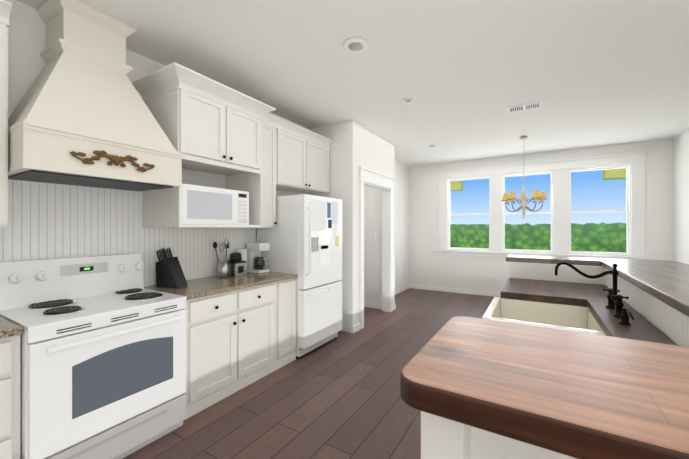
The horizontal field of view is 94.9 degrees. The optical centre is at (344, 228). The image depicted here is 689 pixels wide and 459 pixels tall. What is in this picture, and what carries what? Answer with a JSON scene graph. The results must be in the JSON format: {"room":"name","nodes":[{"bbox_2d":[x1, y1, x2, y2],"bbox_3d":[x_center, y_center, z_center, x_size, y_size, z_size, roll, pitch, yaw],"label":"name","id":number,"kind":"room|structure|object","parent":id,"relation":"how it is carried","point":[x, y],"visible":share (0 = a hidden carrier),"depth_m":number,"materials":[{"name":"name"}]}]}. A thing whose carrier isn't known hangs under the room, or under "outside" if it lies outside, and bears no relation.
{"room":"kitchen","nodes":[
{"label":"kitchen","id":0,"kind":"room"},
{"bbox_2d":[6,0,317,241],"bbox_3d":[-2.141,-0.020,2.013,0.180,2.840,6.380,0,0,31],"label":"wall","id":1,"kind":"structure","parent":0,"point":[26,29],"depth_m":2.05,"materials":[{"name":"white paint"}]},
{"bbox_2d":[0,8,15,227],"bbox_3d":[-2.119,-0.584,1.595,0.348,1.158,0.528,0,0,31],"label":"upper cabinet","id":2,"kind":"object","parent":1,"relation":"attached to","point":[7,186],"depth_m":1.71,"materials":[{"name":"white wood"}]},
{"bbox_2d":[8,0,181,190],"bbox_3d":[-1.665,-0.869,2.128,0.570,1.138,0.846,0,0,31],"label":"range hood","id":3,"kind":"object","parent":1,"relation":"attached to","point":[81,115],"visible":1,"depth_m":2.00,"materials":[{"name":"beige wood"}]},
{"bbox_2d":[140,76,263,175],"bbox_3d":[-1.244,-0.830,2.862,0.528,0.540,0.837,0,0,31],"label":"upper cabinet","id":4,"kind":"object","parent":1,"relation":"attached to","point":[215,135],"depth_m":2.61,"materials":[{"name":"white wood"}]},
{"bbox_2d":[224,116,279,227],"bbox_3d":[-1.000,-0.583,3.427,0.358,1.156,0.379,0,0,31],"label":"upper cabinet","id":5,"kind":"object","parent":1,"relation":"attached to","point":[261,187],"depth_m":3.36,"materials":[{"name":"white wood"}]},
{"bbox_2d":[182,183,248,224],"bbox_3d":[-1.264,-0.188,2.834,0.426,0.314,0.676,0,0,31],"label":"microwave","id":6,"kind":"object","parent":5,"relation":"in","point":[209,205],"visible":0.62,"depth_m":2.68,"materials":[{"name":"white plastic"}]},
{"bbox_2d":[280,124,330,193],"bbox_3d":[-0.628,-0.825,4.041,0.358,0.671,1.056,0,0,31],"label":"upper cabinet","id":7,"kind":"object","parent":1,"relation":"attached to","point":[304,159],"depth_m":3.91,"materials":[{"name":"white wood"}]},
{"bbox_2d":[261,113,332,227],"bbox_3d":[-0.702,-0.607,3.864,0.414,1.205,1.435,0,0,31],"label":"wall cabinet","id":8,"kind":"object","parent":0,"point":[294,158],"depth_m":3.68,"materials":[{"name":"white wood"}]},
{"bbox_2d":[123,288,493,458],"bbox_3d":[0.140,1.430,2.570,6.440,0.060,9.940,0,0,31],"label":"floor","id":9,"kind":"structure","parent":0,"point":[339,397],"depth_m":2.50,"materials":[{"name":"brown wood"}]},
{"bbox_2d":[0,336,20,458],"bbox_3d":[-2.193,0.962,1.204,0.628,0.875,1.242,0,0,31],"label":"base cabinet","id":10,"kind":"object","parent":9,"relation":"on","point":[10,349],"depth_m":1.54,"materials":[{"name":"white wood"}]},
{"bbox_2d":[0,316,22,339],"bbox_3d":[-2.186,0.507,1.200,0.644,0.034,1.242,0,0,31],"label":"countertop","id":11,"kind":"structure","parent":10,"relation":"on","point":[7,328],"depth_m":1.55,"materials":[{"name":"beige stone"}]},
{"bbox_2d":[0,253,186,458],"bbox_3d":[-1.587,0.802,2.047,0.731,1.195,0.821,0,0,31],"label":"range","id":12,"kind":"object","parent":9,"relation":"on","point":[103,356],"visible":1,"depth_m":1.89,"materials":[{"name":"white enameled metal"},{"name":"glass"},{"name":"black plastic"}]},
{"bbox_2d":[183,280,279,420],"bbox_3d":[-1.190,0.962,2.855,0.628,0.875,0.979,0,0,31],"label":"base cabinet","id":13,"kind":"object","parent":9,"relation":"on","point":[240,332],"depth_m":2.64,"materials":[{"name":"white wood"}]},
{"bbox_2d":[144,272,297,299],"bbox_3d":[-1.104,0.507,2.980,0.644,0.034,1.281,0,0,31],"label":"countertop","id":14,"kind":"structure","parent":13,"relation":"on","point":[207,285],"depth_m":2.80,"materials":[{"name":"beige stone"}]},
{"bbox_2d":[156,247,187,287],"bbox_3d":[-1.464,0.325,2.666,0.278,0.328,0.121,0,0,19],"label":"knife block","id":15,"kind":"object","parent":14,"relation":"on","point":[169,273],"visible":1,"depth_m":2.63,"materials":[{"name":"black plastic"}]},
{"bbox_2d":[213,239,228,277],"bbox_3d":[-1.215,0.297,3.171,0.108,0.384,0.169,0,0,31],"label":"utensil crock","id":16,"kind":"object","parent":14,"relation":"on","point":[223,269],"visible":1,"depth_m":3.13,"materials":[{"name":"silver metal"}]},
{"bbox_2d":[227,252,245,276],"bbox_3d":[-1.129,0.370,3.283,0.161,0.237,0.140,0,0,31],"label":"coffee grinder","id":17,"kind":"object","parent":14,"relation":"on","point":[236,265],"visible":0.94,"depth_m":3.23,"materials":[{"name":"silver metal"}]},
{"bbox_2d":[237,249,246,273],"bbox_3d":[-1.110,0.359,3.431,0.104,0.260,0.104,0,0,31],"label":"paper towel roll","id":18,"kind":"object","parent":14,"relation":"on","point":[243,252],"visible":0.48,"depth_m":3.40,"materials":[{"name":"white paper"}]},
{"bbox_2d":[246,242,269,272],"bbox_3d":[-0.952,0.327,3.517,0.232,0.325,0.155,0,0,31],"label":"coffee maker","id":19,"kind":"object","parent":14,"relation":"on","point":[256,261],"visible":0.92,"depth_m":3.48,"materials":[{"name":"white plastic"}]},
{"bbox_2d":[280,276,297,367],"bbox_3d":[-0.857,0.962,3.403,0.628,0.875,0.302,0,0,31],"label":"base cabinet","id":20,"kind":"object","parent":9,"relation":"on","point":[287,287],"depth_m":3.26,"materials":[{"name":"white wood"}]},
{"bbox_2d":[257,194,341,358],"bbox_3d":[-0.500,0.520,3.821,0.748,1.760,0.770,0,0,31],"label":"refrigerator","id":21,"kind":"object","parent":9,"relation":"on","point":[303,237],"visible":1,"depth_m":3.51,"materials":[{"name":"white metal"}]},
{"bbox_2d":[421,259,688,458],"bbox_3d":[1.355,0.868,1.855,0.960,1.064,3.220,0,0,31],"label":"kitchen island","id":22,"kind":"object","parent":9,"relation":"on","point":[578,296],"depth_m":1.91,"materials":[{"name":"white wood"}]},
{"bbox_2d":[400,315,688,458],"bbox_3d":[0.779,0.315,0.506,1.285,0.052,0.524,0,0,31],"label":"island countertop","id":23,"kind":"structure","parent":22,"relation":"on","point":[562,392],"depth_m":0.59,"materials":[{"name":"brown wood"}]},
{"bbox_2d":[506,255,599,262],"bbox_3d":[2.033,0.312,3.134,0.750,0.045,0.370,0,0,31],"label":"island countertop","id":24,"kind":"structure","parent":22,"relation":"on","point":[527,258],"depth_m":3.02,"materials":[{"name":"brown wood"}]},
{"bbox_2d":[619,308,633,324],"bbox_3d":[1.412,0.450,1.582,0.048,0.080,0.125,0,0,31],"label":"soap dispenser","id":25,"kind":"object","parent":22,"relation":"on","point":[624,317],"depth_m":1.60,"materials":[{"name":"black metal"}]},
{"bbox_2d":[600,259,688,314],"bbox_3d":[1.957,0.312,1.748,0.560,0.045,2.818,0,0,31],"label":"island countertop","id":26,"kind":"structure","parent":22,"relation":"on","point":[667,280],"depth_m":1.89,"materials":[{"name":"brown wood"}]},
{"bbox_2d":[16,0,688,166],"bbox_3d":[0.140,-1.480,2.571,6.440,0.080,9.940,0,0,31],"label":"ceiling","id":27,"kind":"structure","parent":0,"point":[464,74],"depth_m":2.77,"materials":[{"name":"white paint"}]},
{"bbox_2d":[343,37,367,53],"bbox_3d":[0.088,-1.432,2.485,0.198,0.016,0.198,0,0,31],"label":"recessed light","id":28,"kind":"object","parent":27,"relation":"in","point":[355,45],"visible":1,"depth_m":2.47,"materials":[{"name":"white plastic"}]},
{"bbox_2d":[403,98,413,102],"bbox_3d":[0.719,-1.431,3.553,0.118,0.016,0.118,0,0,31],"label":"recessed light","id":29,"kind":"object","parent":27,"relation":"in","point":[408,100],"visible":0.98,"depth_m":3.53,"materials":[{"name":"white plastic"}]},
{"bbox_2d":[501,136,546,218],"bbox_3d":[2.834,-0.790,5.009,0.645,1.300,0.624,0,0,31],"label":"chandelier","id":30,"kind":"object","parent":27,"relation":"hanging from","point":[536,196],"visible":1,"depth_m":4.94,"materials":[{"name":"beige"}]},
{"bbox_2d":[508,101,540,111],"bbox_3d":[2.131,-1.433,3.748,0.340,0.012,0.170,0,0,31],"label":"ceiling vent","id":31,"kind":"object","parent":27,"relation":"in","point":[525,106],"visible":1,"depth_m":3.74,"materials":[{"name":"white metal"}]},
{"bbox_2d":[318,145,397,303],"bbox_3d":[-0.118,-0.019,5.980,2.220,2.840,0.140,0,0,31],"label":"wall","id":32,"kind":"structure","parent":0,"point":[335,158],"depth_m":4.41,"materials":[{"name":"white paint"}]},
{"bbox_2d":[370,233,375,239],"bbox_3d":[0.495,0.140,5.544,0.120,0.120,0.007,0,0,31],"label":"hall light switch","id":33,"kind":"object","parent":32,"relation":"attached to","point":[372,236],"visible":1,"depth_m":5.54,"materials":[{"name":"white plastic"}]},
{"bbox_2d":[364,301,381,308],"bbox_3d":[-0.207,1.353,5.967,2.080,0.095,0.014,0,0,31],"label":"baseboard","id":34,"kind":"structure","parent":32,"relation":"attached to","point":[366,304],"depth_m":5.54,"materials":[{"name":"white wood"}]},
{"bbox_2d":[342,120,393,332],"bbox_3d":[0.392,-0.020,4.816,0.140,2.840,1.320,0,0,31],"label":"wall","id":35,"kind":"structure","parent":0,"point":[361,146],"depth_m":4.38,"materials":[{"name":"white paint"}]},
{"bbox_2d":[359,166,394,328],"bbox_3d":[0.465,0.275,4.894,0.182,2.250,1.200,0,0,31],"label":"door frame","id":36,"kind":"structure","parent":35,"relation":"attached to","point":[371,177],"depth_m":5.27,"materials":[{"name":"white wood"}]},
{"bbox_2d":[398,161,409,288],"bbox_3d":[0.950,-0.019,6.583,0.120,2.840,1.980,0,0,31],"label":"wall","id":37,"kind":"structure","parent":0,"point":[403,170],"depth_m":7.07,"materials":[{"name":"white paint"}]},
{"bbox_2d":[395,284,409,294],"bbox_3d":[0.998,1.353,6.530,0.017,0.095,1.960,0,0,31],"label":"baseboard","id":38,"kind":"structure","parent":37,"relation":"attached to","point":[406,287],"depth_m":6.98,"materials":[{"name":"white wood"}]},
{"bbox_2d":[410,139,673,291],"bbox_3d":[3.385,-0.019,6.344,4.530,2.840,0.120,0,0,31],"label":"wall","id":39,"kind":"structure","parent":0,"point":[418,259],"depth_m":6.53,"materials":[{"name":"white paint"}]},
{"bbox_2d":[410,284,499,296],"bbox_3d":[3.401,1.353,6.254,4.410,0.095,0.017,0,0,31],"label":"baseboard","id":40,"kind":"structure","parent":39,"relation":"attached to","point":[455,290],"depth_m":6.84,"materials":[{"name":"white wood"}]},
{"bbox_2d":[436,152,648,259],"bbox_3d":[3.575,-0.332,6.193,3.490,1.865,0.179,0,0,31],"label":"window","id":41,"kind":"structure","parent":39,"relation":"in","point":[560,171],"depth_m":5.90,"materials":[{"name":"white wood"}]},
{"bbox_2d":[674,129,688,263],"bbox_3d":[2.841,-0.020,0.930,0.120,2.840,9.940,0,0,31],"label":"wall","id":42,"kind":"structure","parent":0,"point":[681,142],"depth_m":4.82,"materials":[{"name":"white paint"}]},
{"label":"outside","id":43,"kind":"structure","parent":0,"visible":0},
{"bbox_2d":[450,168,625,190],"bbox_3d":[3.866,-1.004,6.684,3.400,0.230,0.300,0,0,31],"label":"eave","id":44,"kind":"object","parent":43,"point":[612,174],"visible":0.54,"depth_m":5.91,"materials":[{"name":"yellow paint"}]},
{"bbox_2d":[450,170,626,252],"bbox_3d":[18.515,-8.596,26.278,130.000,70.000,0.100,0,0,31],"label":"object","id":45,"kind":"structure","parent":43,"point":[599,231],"depth_m":27.14,"materials":[{"name":"clear glass"}]}
]}

